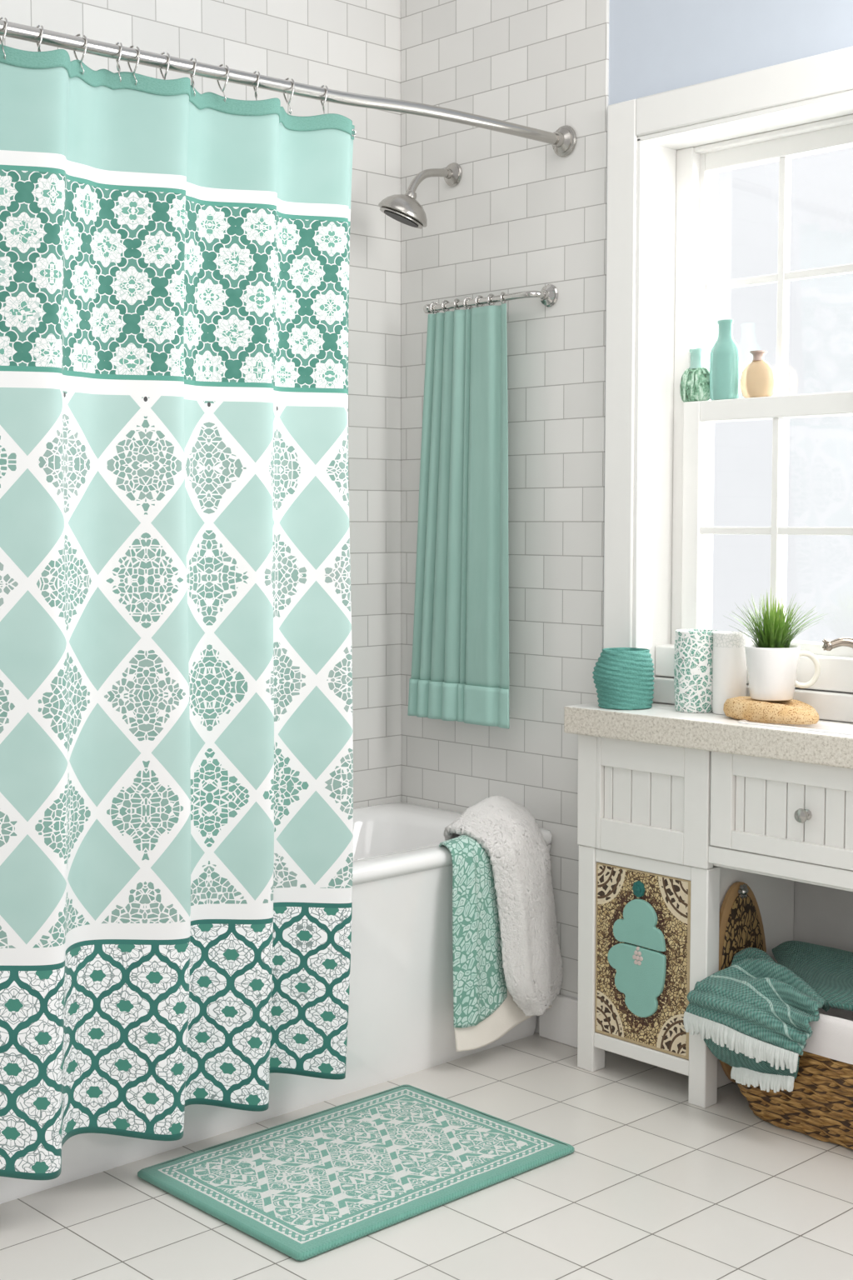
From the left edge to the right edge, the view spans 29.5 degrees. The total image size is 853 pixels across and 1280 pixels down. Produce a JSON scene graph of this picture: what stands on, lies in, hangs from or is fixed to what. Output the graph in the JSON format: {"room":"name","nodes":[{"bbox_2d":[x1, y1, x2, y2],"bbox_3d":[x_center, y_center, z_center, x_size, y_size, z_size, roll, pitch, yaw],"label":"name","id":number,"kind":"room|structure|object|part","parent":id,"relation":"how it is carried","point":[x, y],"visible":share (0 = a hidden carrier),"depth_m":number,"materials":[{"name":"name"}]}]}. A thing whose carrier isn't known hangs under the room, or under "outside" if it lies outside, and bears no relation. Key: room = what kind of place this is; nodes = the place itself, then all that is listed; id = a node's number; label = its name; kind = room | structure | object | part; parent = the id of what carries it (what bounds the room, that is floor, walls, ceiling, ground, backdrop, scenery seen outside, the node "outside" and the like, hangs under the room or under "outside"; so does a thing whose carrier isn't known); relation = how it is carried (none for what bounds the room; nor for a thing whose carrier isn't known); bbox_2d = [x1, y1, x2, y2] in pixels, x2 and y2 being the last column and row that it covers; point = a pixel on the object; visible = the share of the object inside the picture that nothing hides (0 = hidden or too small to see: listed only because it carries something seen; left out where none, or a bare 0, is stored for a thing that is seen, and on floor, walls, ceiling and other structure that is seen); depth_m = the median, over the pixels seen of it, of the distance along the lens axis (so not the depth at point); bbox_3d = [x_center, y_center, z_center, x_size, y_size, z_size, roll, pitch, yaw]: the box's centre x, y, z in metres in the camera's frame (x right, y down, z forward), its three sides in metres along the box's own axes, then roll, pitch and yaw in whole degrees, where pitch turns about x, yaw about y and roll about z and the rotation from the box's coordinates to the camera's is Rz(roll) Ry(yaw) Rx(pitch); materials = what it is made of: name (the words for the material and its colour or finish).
{"room":"bathroom","nodes":[
{"label":"bathroom","id":0,"kind":"room"},
{"bbox_2d":[0,0,401,808],"bbox_3d":[-1.749,-0.364,3.005,4.700,2.950,0.120,-4,6,-43],"label":"wall","id":1,"kind":"structure","parent":0,"point":[349,46],"depth_m":4.38,"materials":[{"name":"tile"}]},
{"bbox_2d":[0,1032,852,1279],"bbox_3d":[-0.053,1.260,1.557,5.020,0.080,4.720,-4,6,-43],"label":"floor","id":2,"kind":"structure","parent":0,"point":[656,1184],"depth_m":3.15,"materials":[{"name":"tile"}]},
{"bbox_2d":[0,802,552,1204],"bbox_3d":[-0.546,0.786,3.733,1.862,0.548,0.591,-4,6,-43],"label":"bathtub","id":3,"kind":"object","parent":2,"relation":"on","point":[401,1009],"visible":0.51,"depth_m":3.82,"materials":[{"name":"white ceramic"}]},
{"bbox_2d":[352,802,552,885],"bbox_3d":[-0.546,0.733,3.729,1.862,0.440,0.591,-4,6,-43],"label":"basin","id":4,"kind":"object","parent":3,"relation":"in","point":[395,843],"depth_m":4.30,"materials":[{"name":"white ceramic"}]},
{"bbox_2d":[439,835,507,1028],"bbox_3d":[0.125,0.696,3.977,0.251,0.456,0.119,-4,6,-43],"label":"hand towel","id":5,"kind":"object","parent":3,"relation":"hanging from","point":[480,988],"visible":0.8,"depth_m":3.90,"materials":[{"name":"teal fabric"}]},
{"bbox_2d":[443,795,563,1051],"bbox_3d":[0.165,0.689,4.025,0.354,0.583,0.224,-4,6,-43],"label":"bath towel","id":6,"kind":"object","parent":3,"relation":"hanging from","point":[517,847],"visible":0.97,"depth_m":3.97,"materials":[{"name":"white fabric"}]},
{"bbox_2d":[137,1084,574,1260],"bbox_3d":[-0.138,1.079,3.364,0.750,0.016,0.532,-4,6,-43],"label":"bath mat","id":7,"kind":"object","parent":2,"relation":"on","point":[306,1187],"visible":1,"depth_m":3.31,"materials":[{"name":"teal fabric"}]},
{"bbox_2d":[577,734,852,1108],"bbox_3d":[0.880,0.652,3.672,0.431,0.825,1.091,-4,6,-43],"label":"vanity","id":8,"kind":"object","parent":2,"relation":"on","point":[665,832],"visible":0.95,"depth_m":3.75,"materials":[{"name":"white paint"}]},
{"bbox_3d":[0.402,0.770,3.942,0.048,0.550,0.051,-4,6,-43],"label":"leg","id":9,"kind":"part","parent":8,"relation":"part of","materials":[{"name":"white paint"}]},
{"bbox_3d":[0.513,0.974,3.829,0.027,0.036,0.287,-4,6,-43],"label":"rail","id":10,"kind":"part","parent":8,"relation":"part of","materials":[{"name":"white paint"}]},
{"bbox_3d":[0.511,0.748,3.811,0.016,0.416,0.285,-4,6,-43],"label":"cabinet door","id":11,"kind":"part","parent":8,"relation":"part of","materials":[{"name":"wood"}]},
{"bbox_3d":[0.513,0.523,3.796,0.027,0.033,0.287,-4,6,-43],"label":"rail","id":12,"kind":"part","parent":8,"relation":"part of","materials":[{"name":"white paint"}]},
{"bbox_3d":[0.526,0.371,3.758,0.024,0.271,0.328,-4,6,-43],"label":"false drawer","id":13,"kind":"part","parent":8,"relation":"part of","materials":[{"name":"white paint"}]},
{"bbox_3d":[0.633,0.788,3.698,0.048,0.550,0.048,-4,6,-43],"label":"leg","id":14,"kind":"part","parent":8,"relation":"part of","materials":[{"name":"white paint"}]},
{"bbox_2d":[564,702,852,769],"bbox_3d":[0.882,0.209,3.623,0.446,0.064,1.144,-4,6,-43],"label":"countertop","id":15,"kind":"structure","parent":8,"relation":"on","point":[661,724],"depth_m":3.59,"materials":[{"name":"stone"}]},
{"bbox_2d":[592,647,654,709],"bbox_3d":[0.467,0.090,3.852,0.144,0.138,0.143,-4,6,-43],"label":"jar","id":16,"kind":"object","parent":15,"relation":"on","point":[623,677],"visible":1,"depth_m":3.80,"materials":[{"name":"teal ceramic"}]},
{"bbox_2d":[674,629,718,712],"bbox_3d":[0.628,0.071,3.777,0.103,0.187,0.103,-4,6,-43],"label":"tumbler","id":17,"kind":"object","parent":15,"relation":"on","point":[693,653],"visible":0.89,"depth_m":3.73,"materials":[{"name":"ceramic"}]},
{"bbox_2d":[712,631,748,714],"bbox_3d":[0.696,0.075,3.723,0.079,0.186,0.079,-4,6,-43],"label":"canister","id":18,"kind":"object","parent":15,"relation":"on","point":[729,664],"visible":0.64,"depth_m":3.69,"materials":[{"name":"ceramic"}]},
{"bbox_2d":[723,696,819,724],"bbox_3d":[0.765,0.155,3.594,0.124,0.046,0.236,-4,6,-43],"label":"sponge","id":19,"kind":"object","parent":15,"relation":"on","point":[789,712],"visible":0.98,"depth_m":3.54,"materials":[{"name":"beige"}]},
{"bbox_2d":[724,587,824,700],"bbox_3d":[0.770,0.007,3.587,0.225,0.247,0.268,1,4,13],"label":"potted grass","id":20,"kind":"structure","parent":19,"relation":"on","point":[772,662],"depth_m":3.56,"materials":[{"name":"white ceramic"}]},
{"bbox_3d":[0.838,0.066,3.590,0.069,0.084,0.012,0,4,3],"label":"handle","id":21,"kind":"part","parent":20,"relation":"part of","materials":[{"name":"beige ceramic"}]},
{"bbox_2d":[738,719,852,734],"bbox_3d":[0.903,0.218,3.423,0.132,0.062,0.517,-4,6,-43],"label":"sink","id":22,"kind":"object","parent":15,"relation":"in","point":[827,727],"visible":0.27,"depth_m":3.51,"materials":[{"name":"white ceramic"}]},
{"bbox_2d":[822,637,852,650],"bbox_3d":[0.929,0.091,3.461,0.173,0.195,0.077,1,4,8],"label":"faucet","id":23,"kind":"object","parent":15,"relation":"on","point":[846,642],"visible":1,"depth_m":3.43,"materials":[{"name":"silver metal"}]},
{"bbox_3d":[0.914,0.061,3.444,0.124,0.133,0.034,-1,4,-10],"label":"spout","id":24,"kind":"part","parent":23,"relation":"part of","materials":[{"name":"silver metal"}]},
{"bbox_2d":[719,881,766,1083],"bbox_3d":[0.729,0.796,3.767,0.208,0.472,0.033,-4,6,-43],"label":"board","id":25,"kind":"object","parent":8,"relation":"in","point":[741,927],"visible":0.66,"depth_m":3.74,"materials":[{"name":"beige wood"}]},
{"bbox_3d":[0.765,0.768,3.838,0.337,0.530,0.018,-4,6,-43],"label":"panel","id":26,"kind":"part","parent":8,"relation":"part of","materials":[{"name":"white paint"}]},
{"bbox_3d":[0.867,0.497,3.414,0.032,0.039,0.652,-4,6,-43],"label":"apron rail","id":27,"kind":"part","parent":8,"relation":"part of","materials":[{"name":"white paint"}]},
{"bbox_3d":[0.864,0.369,3.399,0.024,0.215,0.644,-4,6,-43],"label":"drawer","id":28,"kind":"part","parent":8,"relation":"part of","materials":[{"name":"white paint"}]},
{"bbox_3d":[0.800,0.372,3.446,0.033,0.031,0.031,-4,6,-43],"label":"knob","id":29,"kind":"part","parent":8,"relation":"part of","materials":[{"name":"silver metal"}]},
{"bbox_3d":[1.032,0.630,3.807,0.018,0.790,1.060,-4,6,-43],"label":"panel","id":30,"kind":"part","parent":8,"relation":"part of","materials":[{"name":"grey paint"}]},
{"bbox_2d":[737,962,852,1149],"bbox_3d":[0.972,0.926,3.551,0.380,0.293,0.626,-4,6,-43],"label":"wicker basket","id":31,"kind":"object","parent":2,"relation":"on","point":[819,1106],"visible":0.41,"depth_m":3.44,"materials":[{"name":"brown wicker"}]},
{"bbox_2d":[683,947,829,1092],"bbox_3d":[0.773,0.842,3.586,0.261,0.265,0.349,-3,5,-33],"label":"throw","id":32,"kind":"object","parent":31,"relation":"in","point":[754,1014],"visible":1,"depth_m":3.51,"materials":[{"name":"teal fabric"}]},
{"bbox_2d":[772,940,852,1010],"bbox_3d":[0.923,0.743,3.580,0.247,0.086,0.561,0,4,2],"label":"folded towel","id":33,"kind":"object","parent":31,"relation":"in","point":[828,971],"visible":0.89,"depth_m":3.59,"materials":[{"name":"teal fabric"}]},
{"bbox_2d":[400,0,609,1033],"bbox_3d":[0.290,-0.462,4.338,0.300,2.950,0.735,-4,6,-43],"label":"wall","id":34,"kind":"structure","parent":0,"point":[521,216],"depth_m":4.14,"materials":[{"name":"tile"}]},
{"bbox_2d":[0,20,576,156],"bbox_3d":[-0.384,-1.171,3.321,1.999,0.095,0.076,-4,6,-43],"label":"curtain rod","id":35,"kind":"object","parent":34,"relation":"attached to","point":[563,141],"visible":0.99,"depth_m":3.40,"materials":[{"name":"silver metal"}]},
{"bbox_2d":[0,16,7,59],"bbox_3d":[-0.776,-1.101,2.969,0.012,0.076,0.038,-3,5,-34],"label":"curtain ring","id":36,"kind":"object","parent":35,"relation":"hanging from","point":[2,41],"visible":1,"depth_m":2.96,"materials":[{"name":"silver metal"}]},
{"bbox_2d":[0,44,356,1179],"bbox_3d":[-0.621,-0.050,3.124,1.357,2.103,0.149,-4,6,-43],"label":"shower curtain","id":37,"kind":"object","parent":36,"relation":"hanging from","point":[177,724],"visible":1,"depth_m":3.19,"materials":[{"name":"teal fabric"}]},
{"bbox_2d":[35,25,44,51],"bbox_3d":[-0.721,-1.106,3.021,0.012,0.076,0.038,-2,5,-25],"label":"curtain ring","id":38,"kind":"object","parent":35,"relation":"hanging from","point":[38,45],"visible":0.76,"depth_m":3.01,"materials":[{"name":"silver metal"}]},
{"bbox_2d":[73,34,87,74],"bbox_3d":[-0.658,-1.112,3.080,0.038,0.076,0.012,3,5,39],"label":"curtain ring","id":39,"kind":"object","parent":35,"relation":"hanging from","point":[77,35],"visible":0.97,"depth_m":3.07,"materials":[{"name":"silver metal"}]},
{"bbox_2d":[115,42,122,81],"bbox_3d":[-0.596,-1.117,3.138,0.012,0.076,0.038,-2,4,-21],"label":"curtain ring","id":40,"kind":"object","parent":35,"relation":"hanging from","point":[118,68],"visible":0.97,"depth_m":3.13,"materials":[{"name":"silver metal"}]},
{"bbox_2d":[127,45,139,84],"bbox_3d":[-0.571,-1.120,3.161,0.038,0.076,0.012,4,6,45],"label":"curtain ring","id":41,"kind":"object","parent":35,"relation":"hanging from","point":[137,47],"visible":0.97,"depth_m":3.15,"materials":[{"name":"silver metal"}]},
{"bbox_2d":[159,51,169,79],"bbox_3d":[-0.519,-1.125,3.211,0.012,0.076,0.038,-3,5,-36],"label":"curtain ring","id":42,"kind":"object","parent":35,"relation":"hanging from","point":[163,52],"visible":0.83,"depth_m":3.20,"materials":[{"name":"silver metal"}]},
{"bbox_2d":[190,58,196,96],"bbox_3d":[-0.469,-1.130,3.257,0.012,0.076,0.038,-2,4,-20],"label":"curtain ring","id":43,"kind":"object","parent":35,"relation":"hanging from","point":[191,59],"visible":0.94,"depth_m":3.25,"materials":[{"name":"silver metal"}]},
{"bbox_2d":[216,64,229,102],"bbox_3d":[-0.415,-1.135,3.308,0.012,0.076,0.038,-4,6,-43],"label":"curtain ring","id":44,"kind":"object","parent":35,"relation":"hanging from","point":[221,65],"visible":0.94,"depth_m":3.30,"materials":[{"name":"silver metal"}]},
{"bbox_2d":[253,70,259,100],"bbox_3d":[-0.354,-1.142,3.366,0.012,0.076,0.038,-1,4,-20],"label":"curtain ring","id":45,"kind":"object","parent":35,"relation":"hanging from","point":[255,72],"visible":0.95,"depth_m":3.35,"materials":[{"name":"silver metal"}]},
{"bbox_2d":[283,77,294,114],"bbox_3d":[-0.291,-1.148,3.424,0.012,0.076,0.038,-3,5,-40],"label":"curtain ring","id":46,"kind":"object","parent":35,"relation":"hanging from","point":[287,78],"visible":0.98,"depth_m":3.42,"materials":[{"name":"silver metal"}]},
{"bbox_2d":[320,85,328,114],"bbox_3d":[-0.221,-1.155,3.490,0.012,0.076,0.038,-2,4,-21],"label":"curtain ring","id":47,"kind":"object","parent":35,"relation":"hanging from","point":[322,86],"visible":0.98,"depth_m":3.48,"materials":[{"name":"silver metal"}]},
{"bbox_2d":[378,162,462,229],"bbox_3d":[-0.019,-1.160,4.216,0.246,0.191,0.131,-4,6,-43],"label":"shower","id":48,"kind":"object","parent":34,"relation":"attached to","point":[404,208],"visible":1,"depth_m":4.16,"materials":[{"name":"silver metal"}]},
{"bbox_3d":[-0.065,-1.087,4.182,0.116,0.050,0.116,-4,6,-43],"label":"plate","id":49,"kind":"part","parent":48,"relation":"part of","materials":[{"name":"silver metal"}]},
{"bbox_3d":[0.011,-1.194,4.236,0.165,0.086,0.021,-4,6,-43],"label":"arm","id":50,"kind":"part","parent":48,"relation":"part of","materials":[{"name":"silver metal"}]},
{"bbox_2d":[423,284,558,313],"bbox_3d":[0.149,-0.870,4.161,0.424,0.056,0.067,3,5,39],"label":"towel bar","id":51,"kind":"object","parent":34,"relation":"attached to","point":[548,296],"visible":1,"depth_m":4.07,"materials":[{"name":"silver metal"}]},
{"bbox_2d":[430,301,439,314],"bbox_3d":[0.023,-0.874,4.285,0.032,0.038,0.007,-2,5,-27],"label":"ring","id":52,"kind":"object","parent":51,"relation":"hanging from","point":[433,302],"visible":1,"depth_m":4.28,"materials":[{"name":"silver metal"}]},
{"bbox_2d":[441,300,449,311],"bbox_3d":[0.051,-0.872,4.255,0.032,0.038,0.007,-4,5,-40],"label":"ring","id":53,"kind":"object","parent":51,"relation":"hanging from","point":[444,301],"visible":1,"depth_m":4.25,"materials":[{"name":"silver metal"}]},
{"bbox_2d":[453,298,460,309],"bbox_3d":[0.080,-0.870,4.225,0.007,0.038,0.032,3,5,33],"label":"ring","id":54,"kind":"object","parent":51,"relation":"hanging from","point":[456,299],"visible":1,"depth_m":4.22,"materials":[{"name":"silver metal"}]},
{"bbox_2d":[407,303,509,728],"bbox_3d":[0.087,-0.321,4.244,0.045,1.072,0.397,-4,6,-43],"label":"pleated curtain","id":55,"kind":"object","parent":51,"relation":"hanging from","point":[460,661],"visible":1,"depth_m":4.22,"materials":[{"name":"fabric"}]},
{"bbox_2d":[463,296,473,309],"bbox_3d":[0.108,-0.868,4.194,0.032,0.038,0.007,-2,5,-28],"label":"ring","id":56,"kind":"object","parent":51,"relation":"hanging from","point":[467,297],"visible":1,"depth_m":4.19,"materials":[{"name":"silver metal"}]},
{"bbox_2d":[475,295,484,307],"bbox_3d":[0.137,-0.866,4.164,0.032,0.038,0.007,-3,5,-32],"label":"ring","id":57,"kind":"object","parent":51,"relation":"hanging from","point":[478,296],"visible":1,"depth_m":4.16,"materials":[{"name":"silver metal"}]},
{"bbox_2d":[487,293,495,305],"bbox_3d":[0.166,-0.863,4.134,0.007,0.038,0.032,4,6,42],"label":"ring","id":58,"kind":"object","parent":51,"relation":"hanging from","point":[490,294],"visible":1,"depth_m":4.13,"materials":[{"name":"silver metal"}]},
{"bbox_2d":[500,291,506,304],"bbox_3d":[0.195,-0.861,4.104,0.007,0.038,0.032,2,5,29],"label":"ring","id":59,"kind":"object","parent":51,"relation":"hanging from","point":[502,292],"visible":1,"depth_m":4.09,"materials":[{"name":"silver metal"}]},
{"bbox_2d":[539,994,577,1048],"bbox_3d":[0.366,0.971,4.129,0.017,0.122,0.203,-4,6,-43],"label":"baseboard","id":60,"kind":"structure","parent":34,"relation":"attached to","point":[558,1023],"depth_m":4.14,"materials":[{"name":"white ceramic"}]},
{"bbox_2d":[609,0,852,104],"bbox_3d":[2.121,-0.951,2.451,0.412,4.200,4.465,-4,6,-43],"label":"wall","id":61,"kind":"structure","parent":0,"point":[656,47],"depth_m":3.69,"materials":[{"name":"blue paint"}]},
{"bbox_2d":[603,45,852,722],"bbox_3d":[0.851,-0.550,3.715,0.308,1.432,0.896,-4,6,-43],"label":"window","id":62,"kind":"structure","parent":61,"relation":"attached to","point":[667,151],"depth_m":3.88,"materials":[{"name":"white paint"}]},
{"bbox_2d":[680,348,709,402],"bbox_3d":[0.650,-0.637,3.904,0.046,0.126,0.092,-4,6,-43],"label":"bottle","id":63,"kind":"object","parent":62,"relation":"on","point":[695,382],"visible":0.94,"depth_m":3.89,"materials":[{"name":"green glass"}]},
{"bbox_2d":[710,319,740,399],"bbox_3d":[0.707,-0.663,3.841,0.049,0.187,0.081,-4,6,-43],"label":"bottle","id":64,"kind":"object","parent":62,"relation":"on","point":[725,355],"visible":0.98,"depth_m":3.82,"materials":[{"name":"teal glass"}]},
{"bbox_3d":[0.875,0.063,3.782,0.222,0.075,0.695,-4,6,-43],"label":"sill","id":65,"kind":"part","parent":62,"relation":"part of","materials":[{"name":"white paint"}]},
{"bbox_2d":[740,350,776,398],"bbox_3d":[0.772,-0.618,3.776,0.047,0.108,0.094,-4,6,-43],"label":"bottle","id":66,"kind":"object","parent":62,"relation":"on","point":[758,378],"visible":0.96,"depth_m":3.75,"materials":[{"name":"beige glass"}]},
{"bbox_3d":[0.866,-0.530,3.730,0.069,1.274,0.696,-4,6,-43],"label":"stop frame","id":67,"kind":"part","parent":62,"relation":"part of","materials":[{"name":"white paint"}]},
{"bbox_3d":[0.842,-0.250,3.728,0.054,0.617,0.596,-4,6,-43],"label":"sash","id":68,"kind":"part","parent":62,"relation":"part of","materials":[{"name":"white paint"}]},
{"bbox_3d":[0.876,-0.843,3.717,0.037,0.640,0.694,-4,6,-43],"label":"sash","id":69,"kind":"part","parent":62,"relation":"part of","materials":[{"name":"white paint"}]},
{"bbox_2d":[652,676,852,722],"bbox_3d":[0.869,0.133,3.781,0.240,0.060,0.695,-4,6,-43],"label":"backsplash","id":70,"kind":"structure","parent":61,"relation":"attached to","point":[830,705],"depth_m":3.61,"materials":[{"name":"white paint"}]},
{"bbox_2d":[745,644,800,700],"bbox_3d":[0.766,0.072,3.594,0.121,0.117,0.121,-4,6,-43],"label":"pot","id":71,"kind":"object","parent":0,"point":[772,668],"depth_m":3.55,"materials":[{"name":"white ceramic"}]}
]}

